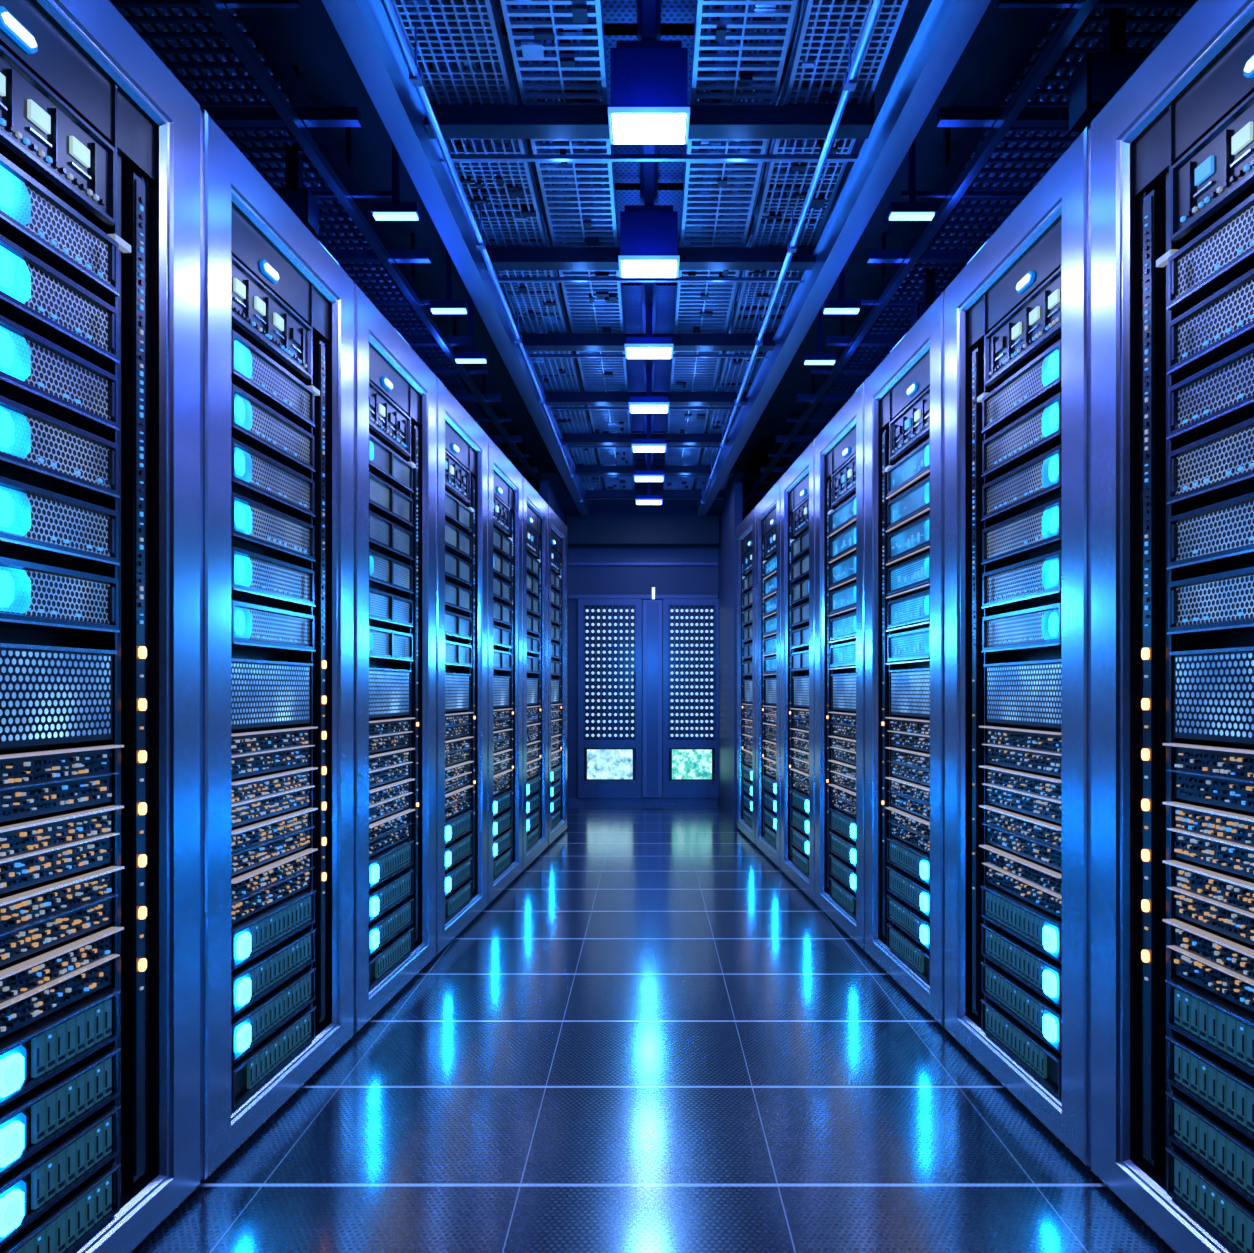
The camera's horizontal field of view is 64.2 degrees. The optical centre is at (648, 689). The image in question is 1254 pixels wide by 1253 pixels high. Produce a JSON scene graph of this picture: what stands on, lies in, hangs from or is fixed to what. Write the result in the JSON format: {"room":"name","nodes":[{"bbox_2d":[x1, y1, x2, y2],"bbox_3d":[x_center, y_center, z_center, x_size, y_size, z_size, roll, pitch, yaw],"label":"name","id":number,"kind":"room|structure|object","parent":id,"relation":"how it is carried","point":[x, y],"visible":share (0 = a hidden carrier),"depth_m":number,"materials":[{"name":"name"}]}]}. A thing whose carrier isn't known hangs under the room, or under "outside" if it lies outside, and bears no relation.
{"room":"server room","nodes":[
{"label":"server room","id":0,"kind":"room"},
{"bbox_2d":[273,67,318,235],"bbox_3d":[-1.100,-1.675,3.097,0.120,0.490,0.106,0,0,0],"label":"junction box","id":1,"kind":"object","parent":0,"point":[301,201],"depth_m":3.08,"materials":[{"name":"metal"}]},
{"bbox_2d":[321,0,590,515],"bbox_3d":[-0.619,-1.700,4.774,0.100,0.420,7.550,0,0,1],"label":"ceiling beam","id":2,"kind":"structure","parent":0,"point":[364,28],"depth_m":2.92,"materials":[{"name":"blue metal"}]},
{"bbox_2d":[540,481,567,802],"bbox_3d":[-0.750,-0.250,8.005,0.060,2.500,1.690,0,0,0],"label":"wall","id":3,"kind":"structure","parent":0,"point":[547,493],"depth_m":7.87,"materials":[{"name":"blue paint"}]},
{"bbox_2d":[566,516,718,547],"bbox_3d":[-0.052,-1.380,8.723,1.315,0.240,0.247,0,0,0],"label":"wall","id":4,"kind":"structure","parent":0,"point":[582,531],"depth_m":8.60,"materials":[{"name":"blue paint"}]},
{"bbox_2d":[525,473,774,802],"bbox_3d":[0.000,-0.460,8.875,5.000,2.920,0.050,0,0,0],"label":"wall","id":5,"kind":"structure","parent":0,"point":[582,580],"depth_m":8.85,"materials":[{"name":"blue paint"}]},
{"bbox_2d":[578,599,641,797],"bbox_3d":[-0.345,0.075,8.798,0.560,1.750,0.098,0,0,0],"label":"door","id":6,"kind":"structure","parent":5,"relation":"in","point":[609,630],"depth_m":8.81,"materials":[{"name":"blue metal"}]},
{"bbox_2d":[568,562,717,598],"bbox_3d":[-0.052,-0.965,8.823,1.315,0.320,0.047,0,0,0],"label":"trim","id":7,"kind":"structure","parent":5,"relation":"attached to","point":[569,563],"depth_m":8.81,"materials":[{"name":"blue metal"}]},
{"bbox_2d":[569,798,717,802],"bbox_3d":[-0.052,0.978,8.834,1.315,0.045,0.027,0,0,0],"label":"baseboard","id":8,"kind":"structure","parent":5,"relation":"attached to","point":[571,800],"depth_m":8.82,"materials":[{"name":"blue metal"}]},
{"bbox_2d":[643,600,661,796],"bbox_3d":[0.030,0.075,8.768,0.170,1.730,0.035,0,0,0],"label":"door frame","id":9,"kind":"structure","parent":5,"relation":"attached to","point":[652,609],"depth_m":8.75,"materials":[{"name":"blue paint"}]},
{"bbox_2d":[651,587,655,598],"bbox_3d":[0.039,-0.855,8.816,0.048,0.110,0.061,0,0,0],"label":"wall lamp","id":10,"kind":"object","parent":5,"relation":"attached to","point":[653,589],"visible":1,"depth_m":8.79,"materials":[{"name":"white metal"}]},
{"bbox_2d":[663,599,718,797],"bbox_3d":[0.378,0.075,8.798,0.510,1.750,0.098,0,0,0],"label":"door","id":11,"kind":"structure","parent":5,"relation":"in","point":[690,626],"depth_m":8.81,"materials":[{"name":"blue metal"}]},
{"bbox_2d":[125,0,1179,472],"bbox_3d":[0.000,-1.945,3.625,5.000,0.050,10.450,0,0,0],"label":"ceiling","id":12,"kind":"structure","parent":0,"point":[307,35],"depth_m":3.65,"materials":[{"name":"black metal"}]},
{"bbox_2d":[117,8,526,479],"bbox_3d":[-1.218,-1.785,4.600,0.465,0.270,7.000,0,0,0],"label":"grille","id":13,"kind":"object","parent":12,"relation":"attached to","point":[253,18],"visible":0.2,"depth_m":3.02,"materials":[{"name":"metal"}]},
{"bbox_2d":[200,0,539,488],"bbox_3d":[-0.906,-1.545,4.798,0.033,0.030,7.600,0,0,2],"label":"bar","id":14,"kind":"object","parent":12,"relation":"attached to","point":[216,9],"depth_m":3.01,"materials":[{"name":"blue metal"}]},
{"bbox_2d":[371,141,419,220],"bbox_3d":[-0.800,-1.706,3.160,0.144,0.428,0.050,0,0,0],"label":"ceiling light","id":15,"kind":"object","parent":12,"relation":"hanging from","point":[395,210],"visible":0.81,"depth_m":3.15,"materials":[{"name":"white plastic"}]},
{"bbox_2d":[429,249,467,313],"bbox_3d":[-0.790,-1.706,3.950,0.144,0.428,0.050,0,0,0],"label":"ceiling light","id":16,"kind":"object","parent":12,"relation":"hanging from","point":[448,306],"visible":0.81,"depth_m":3.94,"materials":[{"name":"white plastic"}]},
{"bbox_2d":[454,292,487,362],"bbox_3d":[-0.810,-1.706,4.550,0.144,0.428,0.050,0,0,0],"label":"ceiling light","id":17,"kind":"object","parent":12,"relation":"hanging from","point":[470,356],"visible":0.88,"depth_m":4.54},
{"bbox_2d":[381,0,586,514],"bbox_3d":[-0.548,-1.538,4.800,0.032,0.144,7.200,0,0,0],"label":"conduit","id":18,"kind":"object","parent":12,"relation":"attached to","point":[415,73],"depth_m":2.96,"materials":[{"name":"blue metal"}]},
{"bbox_2d":[391,0,603,489],"bbox_3d":[-0.492,-1.819,4.800,0.235,0.406,7.400,0,0,0],"label":"grille","id":19,"kind":"object","parent":12,"relation":"attached to","point":[527,221],"visible":0.54,"depth_m":3.15,"materials":[{"name":"metal"}]},
{"bbox_2d":[500,0,634,489],"bbox_3d":[-0.232,-1.819,4.803,0.235,0.406,7.405,0,0,0],"label":"grille","id":20,"kind":"object","parent":12,"relation":"attached to","point":[597,374],"visible":0.59,"depth_m":3.25,"materials":[{"name":"metal"}]},
{"bbox_2d":[608,40,689,144],"bbox_3d":[0.000,-1.591,2.663,0.212,0.202,0.152,0,0,0],"label":"ceiling light","id":21,"kind":"object","parent":12,"relation":"attached to","point":[649,78],"depth_m":2.59,"materials":[{"name":"blue metal"}]},
{"bbox_2d":[618,205,679,277],"bbox_3d":[0.000,-1.591,3.548,0.212,0.202,0.152,0,0,0],"label":"ceiling light","id":22,"kind":"object","parent":12,"relation":"attached to","point":[648,233],"depth_m":3.48,"materials":[{"name":"blue metal"}]},
{"bbox_2d":[625,307,672,358],"bbox_3d":[0.000,-1.593,4.433,0.212,0.205,0.152,0,0,0],"label":"ceiling light","id":23,"kind":"object","parent":12,"relation":"hanging from","point":[648,347],"depth_m":4.39,"materials":[{"name":"white plastic"}]},
{"bbox_2d":[629,370,668,412],"bbox_3d":[0.000,-1.593,5.318,0.212,0.205,0.152,0,0,0],"label":"ceiling light","id":24,"kind":"object","parent":12,"relation":"hanging from","point":[648,404],"depth_m":5.27,"materials":[{"name":"white plastic"}]},
{"bbox_2d":[632,416,665,451],"bbox_3d":[0.000,-1.593,6.203,0.212,0.205,0.152,0,0,0],"label":"ceiling light","id":25,"kind":"object","parent":12,"relation":"hanging from","point":[639,445],"depth_m":6.14,"materials":[{"name":"white plastic"}]},
{"bbox_2d":[634,452,663,481],"bbox_3d":[0.000,-1.593,7.088,0.212,0.205,0.152,0,0,0],"label":"ceiling light","id":26,"kind":"object","parent":12,"relation":"hanging from","point":[640,476],"depth_m":7.02,"materials":[{"name":"white plastic"}]},
{"bbox_2d":[636,482,661,504],"bbox_3d":[0.000,-1.593,7.973,0.212,0.205,0.152,0,0,0],"label":"ceiling light","id":27,"kind":"object","parent":12,"relation":"hanging from","point":[648,499],"depth_m":7.90,"materials":[{"name":"white plastic"}]},
{"bbox_2d":[637,0,660,486],"bbox_3d":[0.000,-1.808,4.400,0.060,0.226,8.200,0,0,0],"label":"spine","id":28,"kind":"object","parent":12,"relation":"attached to","point":[648,11],"visible":0.38,"depth_m":3.35,"materials":[{"name":"blue metal"}]},
{"bbox_2d":[414,0,885,481],"bbox_3d":[0.000,-1.805,4.850,1.240,0.010,7.600,0,0,0],"label":"ceiling panels","id":29,"kind":"object","parent":12,"relation":"attached to","point":[614,11],"visible":0.05,"depth_m":3.49,"materials":[{"name":"blue metal"}]},
{"bbox_2d":[110,0,1195,505],"bbox_3d":[0.000,-1.587,4.733,4.900,0.054,7.515,0,0,0],"label":"beams","id":30,"kind":"structure","parent":12,"relation":"attached to","point":[454,121],"depth_m":3.63,"materials":[{"name":"blue metal"}]},
{"bbox_2d":[663,0,797,489],"bbox_3d":[0.233,-1.819,4.803,0.235,0.406,7.405,0,0,0],"label":"grille","id":31,"kind":"object","parent":12,"relation":"attached to","point":[706,298],"visible":0.66,"depth_m":3.25,"materials":[{"name":"metal"}]},
{"bbox_2d":[406,0,893,489],"bbox_3d":[0.003,-1.660,4.800,1.215,0.039,7.403,0,0,0],"label":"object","id":32,"kind":"object","parent":31,"relation":"on","point":[497,64],"visible":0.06,"depth_m":2.73,"materials":[{"name":"blue metal"}]},
{"bbox_2d":[697,0,882,515],"bbox_3d":[0.457,-1.528,4.800,0.036,0.144,7.200,0,0,-1],"label":"conduit","id":33,"kind":"object","parent":12,"relation":"attached to","point":[850,78],"depth_m":2.95,"materials":[{"name":"blue metal"}]},
{"bbox_2d":[694,0,907,489],"bbox_3d":[0.494,-1.819,4.800,0.237,0.406,7.400,0,0,0],"label":"grille","id":34,"kind":"object","parent":12,"relation":"attached to","point":[769,233],"visible":0.49,"depth_m":3.12,"materials":[{"name":"metal"}]},
{"bbox_2d":[803,307,835,364],"bbox_3d":[0.780,-1.706,4.570,0.144,0.428,0.050,0,0,0],"label":"ceiling light","id":35,"kind":"object","parent":12,"relation":"hanging from","point":[819,358],"visible":0.86,"depth_m":4.55,"materials":[{"name":"white plastic"}]},
{"bbox_2d":[822,267,860,313],"bbox_3d":[0.760,-1.706,3.950,0.144,0.428,0.050,0,0,0],"label":"ceiling light","id":36,"kind":"object","parent":12,"relation":"hanging from","point":[840,306],"visible":0.76,"depth_m":3.93,"materials":[{"name":"white plastic"}]},
{"bbox_2d":[887,137,936,220],"bbox_3d":[0.830,-1.706,3.160,0.144,0.428,0.050,0,0,0],"label":"ceiling light","id":37,"kind":"object","parent":12,"relation":"hanging from","point":[911,210],"visible":0.81,"depth_m":3.15,"materials":[{"name":"white plastic"}]},
{"bbox_2d":[742,0,1097,511],"bbox_3d":[0.906,-1.545,4.798,0.033,0.030,7.600,0,0,-2],"label":"bar","id":38,"kind":"object","parent":12,"relation":"attached to","point":[1081,9],"depth_m":3.04,"materials":[{"name":"blue metal"}]},
{"bbox_2d":[770,8,1188,485],"bbox_3d":[1.212,-1.785,4.600,0.465,0.270,7.000,0,0,0],"label":"grille","id":39,"kind":"object","parent":12,"relation":"attached to","point":[1040,27],"visible":0.22,"depth_m":3.25,"materials":[{"name":"metal"}]},
{"bbox_2d":[131,803,1175,1252],"bbox_3d":[0.000,1.025,3.625,5.000,0.050,10.450,0,0,0],"label":"floor","id":40,"kind":"structure","parent":0,"point":[652,1038],"depth_m":2.44,"materials":[{"name":"tile"}]},
{"bbox_2d":[0,0,199,1252],"bbox_3d":[-1.340,-0.085,1.597,0.850,2.170,0.846,0,0,3],"label":"rack","id":41,"kind":"object","parent":40,"relation":"on","point":[100,139],"visible":1,"depth_m":1.67,"materials":[{"name":"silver metal"}]},
{"bbox_2d":[200,107,352,1182],"bbox_3d":[-1.288,-0.085,2.454,0.850,2.170,0.846,0,0,3],"label":"rack","id":42,"kind":"object","parent":40,"relation":"on","point":[276,307],"visible":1,"depth_m":2.33,"materials":[{"name":"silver metal"}]},
{"bbox_2d":[353,282,435,1034],"bbox_3d":[-1.237,-0.085,3.311,0.850,2.170,0.846,0,0,3],"label":"rack","id":43,"kind":"object","parent":40,"relation":"on","point":[394,390],"visible":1,"depth_m":3.23,"materials":[{"name":"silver metal"}]},
{"bbox_2d":[436,377,486,954],"bbox_3d":[-1.186,-0.085,4.168,0.850,2.170,0.846,0,0,3],"label":"rack","id":44,"kind":"object","parent":40,"relation":"on","point":[461,443],"visible":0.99,"depth_m":4.11,"materials":[{"name":"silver metal"}]},
{"bbox_2d":[487,435,521,904],"bbox_3d":[-1.134,-0.085,5.025,0.850,2.170,0.846,0,0,3],"label":"rack","id":45,"kind":"object","parent":40,"relation":"on","point":[504,481],"visible":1,"depth_m":5.01,"materials":[{"name":"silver metal"}]},
{"bbox_2d":[522,475,547,870],"bbox_3d":[-1.083,-0.085,5.882,0.850,2.170,0.846,0,0,3],"label":"rack","id":46,"kind":"object","parent":40,"relation":"on","point":[534,508],"visible":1,"depth_m":5.88,"materials":[{"name":"silver metal"}]},
{"bbox_2d":[548,505,566,845],"bbox_3d":[-1.031,-0.085,6.739,0.850,2.170,0.846,0,0,3],"label":"rack","id":47,"kind":"object","parent":40,"relation":"on","point":[557,530],"visible":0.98,"depth_m":6.78,"materials":[{"name":"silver metal"}]},
{"bbox_2d":[736,506,755,844],"bbox_3d":[1.075,-0.085,6.796,0.850,2.170,0.846,0,0,-3],"label":"rack","id":48,"kind":"object","parent":40,"relation":"on","point":[746,531],"visible":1,"depth_m":6.86,"materials":[{"name":"silver metal"}]},
{"bbox_2d":[756,478,780,868],"bbox_3d":[1.121,-0.085,5.939,0.850,2.170,0.846,0,0,-3],"label":"rack","id":49,"kind":"object","parent":40,"relation":"on","point":[768,510],"visible":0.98,"depth_m":5.93,"materials":[{"name":"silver metal"}]},
{"bbox_2d":[781,439,814,901],"bbox_3d":[1.167,-0.085,5.082,0.850,2.170,0.846,0,0,-3],"label":"rack","id":50,"kind":"object","parent":40,"relation":"on","point":[798,482],"visible":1,"depth_m":5.08,"materials":[{"name":"silver metal"}]},
{"bbox_2d":[815,382,864,950],"bbox_3d":[1.213,-0.085,4.225,0.850,2.170,0.846,0,0,-3],"label":"rack","id":51,"kind":"object","parent":40,"relation":"on","point":[840,446],"visible":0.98,"depth_m":4.20,"materials":[{"name":"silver metal"}]},
{"bbox_2d":[865,291,944,1027],"bbox_3d":[1.259,-0.085,3.368,0.850,2.170,0.846,0,0,-3],"label":"rack","id":52,"kind":"object","parent":40,"relation":"on","point":[905,393],"visible":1,"depth_m":3.32,"materials":[{"name":"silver metal"}]},
{"bbox_2d":[945,124,1090,1168],"bbox_3d":[1.304,-0.085,2.511,0.850,2.170,0.846,0,0,-3],"label":"rack","id":53,"kind":"object","parent":40,"relation":"on","point":[1018,313],"visible":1,"depth_m":2.41,"materials":[{"name":"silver metal"}]},
{"bbox_2d":[1091,0,1253,1252],"bbox_3d":[1.350,-0.085,1.654,0.850,2.170,0.846,0,0,-3],"label":"rack","id":54,"kind":"object","parent":40,"relation":"on","point":[1172,150],"visible":1,"depth_m":1.77,"materials":[{"name":"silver metal"}]},
{"bbox_2d":[718,482,741,828],"bbox_3d":[0.645,-0.250,8.035,0.060,2.500,1.630,0,0,0],"label":"wall","id":55,"kind":"structure","parent":0,"point":[730,518],"depth_m":7.74,"materials":[{"name":"blue paint"}]},
{"bbox_2d":[696,0,990,515],"bbox_3d":[0.599,-1.700,4.772,0.100,0.420,7.550,0,0,-2],"label":"ceiling beam","id":56,"kind":"structure","parent":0,"point":[945,28],"depth_m":2.99,"materials":[{"name":"blue metal"}]},
{"bbox_2d":[911,240,934,326],"bbox_3d":[1.120,-1.675,3.997,0.120,0.490,0.106,0,0,0],"label":"junction box","id":57,"kind":"object","parent":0,"point":[919,309],"depth_m":3.98,"materials":[{"name":"metal"}]},
{"bbox_2d":[1069,8,1149,131],"bbox_3d":[1.140,-1.657,2.447,0.180,0.525,0.106,0,0,0],"label":"junction box","id":58,"kind":"object","parent":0,"point":[1097,77],"depth_m":2.41,"materials":[{"name":"black metal"}]}
]}

